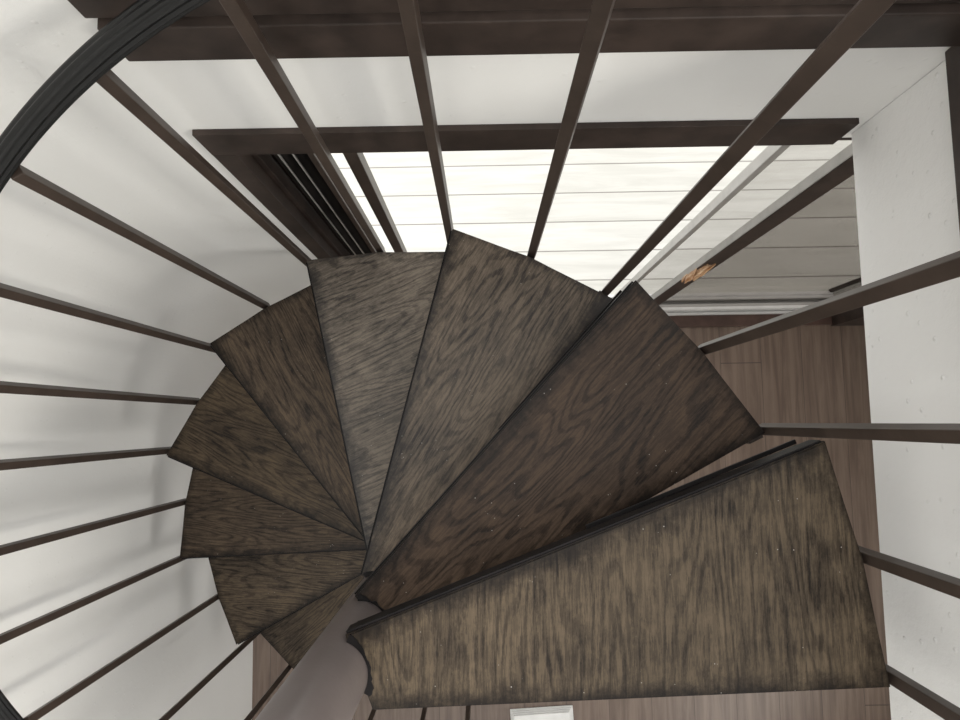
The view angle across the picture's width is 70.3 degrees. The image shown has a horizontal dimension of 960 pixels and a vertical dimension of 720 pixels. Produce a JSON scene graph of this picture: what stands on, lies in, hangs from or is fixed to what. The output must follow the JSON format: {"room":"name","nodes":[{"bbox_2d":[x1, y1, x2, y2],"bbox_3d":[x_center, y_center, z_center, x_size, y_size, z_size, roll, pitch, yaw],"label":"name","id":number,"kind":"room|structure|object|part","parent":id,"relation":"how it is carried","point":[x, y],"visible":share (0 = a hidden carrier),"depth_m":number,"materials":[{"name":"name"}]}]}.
{"room":"spiral staircase","nodes":[
{"label":"spiral staircase","id":0,"kind":"room"},
{"bbox_2d":[0,0,316,719],"bbox_3d":[-0.793,1.303,0.769,0.725,4.600,3.570,-1,85,0],"label":"wall","id":1,"kind":"structure","parent":0,"point":[97,151],"depth_m":1.71,"materials":[{"name":"white paint"}]},
{"bbox_2d":[64,0,949,137],"bbox_3d":[1.274,-0.374,1.830,3.455,2.769,0.100,-1,85,0],"label":"wall","id":2,"kind":"structure","parent":0,"point":[685,85],"depth_m":0.96,"materials":[{"name":"white paint"}]},
{"bbox_2d":[68,0,959,17],"bbox_3d":[0.075,-0.405,0.707,1.049,0.134,0.006,-1,85,0],"label":"trim","id":3,"kind":"structure","parent":2,"relation":"attached to","point":[87,8],"depth_m":0.76,"materials":[{"name":"brown paint"}]},
{"bbox_2d":[192,118,858,154],"bbox_3d":[0.071,-0.365,1.119,1.055,0.082,0.010,-1,85,0],"label":"trim","id":4,"kind":"structure","parent":2,"relation":"attached to","point":[818,131],"depth_m":1.10,"materials":[{"name":"brown paint"}]},
{"bbox_2d":[97,2,959,60],"bbox_3d":[0.081,-0.391,0.814,1.039,0.071,0.015,-1,85,0],"label":"trim","id":5,"kind":"structure","parent":2,"relation":"attached to","point":[790,27],"depth_m":0.80,"materials":[{"name":"brown paint"}]},
{"bbox_2d":[213,138,863,325],"bbox_3d":[0.727,-0.333,2.186,2.355,2.058,0.190,-1,85,0],"label":"door","id":6,"kind":"structure","parent":2,"relation":"in","point":[264,176],"depth_m":1.49,"materials":[{"name":"brown paint"}]},
{"bbox_2d":[274,154,385,254],"bbox_3d":[-0.348,-0.325,2.202,0.086,1.998,0.056,-1,85,0],"label":"door frame","id":7,"kind":"structure","parent":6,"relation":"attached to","point":[306,170],"depth_m":1.55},
{"bbox_2d":[343,153,406,251],"bbox_3d":[-0.259,-0.326,2.201,0.058,1.998,0.028,-1,85,0],"label":"screen door","id":8,"kind":"structure","parent":6,"relation":"attached to","point":[357,162],"depth_m":1.56,"materials":[{"name":"brown paint"}]},
{"bbox_2d":[612,145,790,298],"bbox_3d":[1.124,-0.378,2.198,1.022,1.998,0.028,-1,85,0],"label":"sliding door","id":9,"kind":"structure","parent":6,"relation":"attached to","point":[769,154],"depth_m":1.76,"materials":[{"name":"grey metal"}]},
{"bbox_2d":[651,143,861,311],"bbox_3d":[1.175,-0.325,2.193,0.922,1.998,0.047,-1,85,0],"label":"sliding door","id":10,"kind":"structure","parent":6,"relation":"attached to","point":[802,250],"depth_m":2.20,"materials":[{"name":"brown paint"}]},
{"bbox_3d":[0.739,-0.291,2.330,0.049,0.264,0.019,-1,85,0],"label":"door handle","id":11,"kind":"part","parent":10,"relation":"part of","materials":[{"name":"brown wood"}]},
{"bbox_3d":[1.205,-0.246,3.164,0.834,0.050,0.026,-1,85,0],"label":"rail","id":12,"kind":"part","parent":10,"relation":"part of","materials":[{"name":"white plastic"}]},
{"bbox_2d":[608,294,793,315],"bbox_3d":[0.620,-0.254,3.220,2.050,0.046,0.106,-1,85,0],"label":"door frame","id":13,"kind":"structure","parent":2,"relation":"attached to","point":[745,312],"depth_m":3.20,"materials":[{"name":"white plastic"}]},
{"bbox_2d":[669,314,831,326],"bbox_3d":[0.621,-0.174,3.209,2.050,0.034,0.054,-1,85,0],"label":"trim","id":14,"kind":"structure","parent":2,"relation":"attached to","point":[694,320],"depth_m":3.19,"materials":[{"name":"brown paint"}]},
{"bbox_2d":[945,47,959,231],"bbox_3d":[0.635,1.317,0.601,0.017,0.245,3.468,-1,85,0],"label":"trim","id":15,"kind":"structure","parent":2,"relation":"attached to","point":[952,55],"depth_m":0.86,"materials":[{"name":"brown paint"}]},
{"bbox_2d":[252,325,890,719],"bbox_3d":[0.958,1.550,3.096,4.160,0.100,3.450,-1,85,0],"label":"floor","id":16,"kind":"structure","parent":0,"point":[803,373],"depth_m":3.14,"materials":[{"name":"brown wood"}]},
{"bbox_2d":[0,0,959,719],"bbox_3d":[-0.199,0.440,1.055,1.570,4.180,1.569,-1,85,0],"label":"spiral staircase","id":17,"kind":"structure","parent":16,"relation":"on","point":[424,480],"depth_m":1.15,"materials":[{"name":"brown wood"}]},
{"bbox_3d":[-0.199,0.432,0.967,1.574,2.279,1.574,-1,85,0],"label":"handrail","id":18,"kind":"part","parent":17,"relation":"part of","materials":[{"name":"black plastic"}]},
{"bbox_2d":[510,705,573,719],"bbox_3d":[0.279,1.638,3.018,0.280,0.047,0.180,-4,85,0],"label":"folded towel","id":19,"kind":"object","parent":16,"relation":"on","point":[565,712],"visible":1,"depth_m":3.01,"materials":[{"name":"white fabric"}]},
{"bbox_2d":[852,60,959,719],"bbox_3d":[1.835,1.308,0.723,2.380,0.500,3.469,-1,85,0],"label":"wall","id":20,"kind":"structure","parent":0,"point":[903,160],"depth_m":0.98,"materials":[{"name":"white paint"}]},
{"label":"outside","id":21,"kind":"structure","parent":0,"visible":0},
{"bbox_2d":[331,140,851,294],"bbox_3d":[0.974,-2.505,3.463,8.000,0.070,4.410,-1,85,0],"label":"deck","id":22,"kind":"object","parent":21,"point":[607,203],"depth_m":3.27,"materials":[{"name":"white wood"}]}
]}

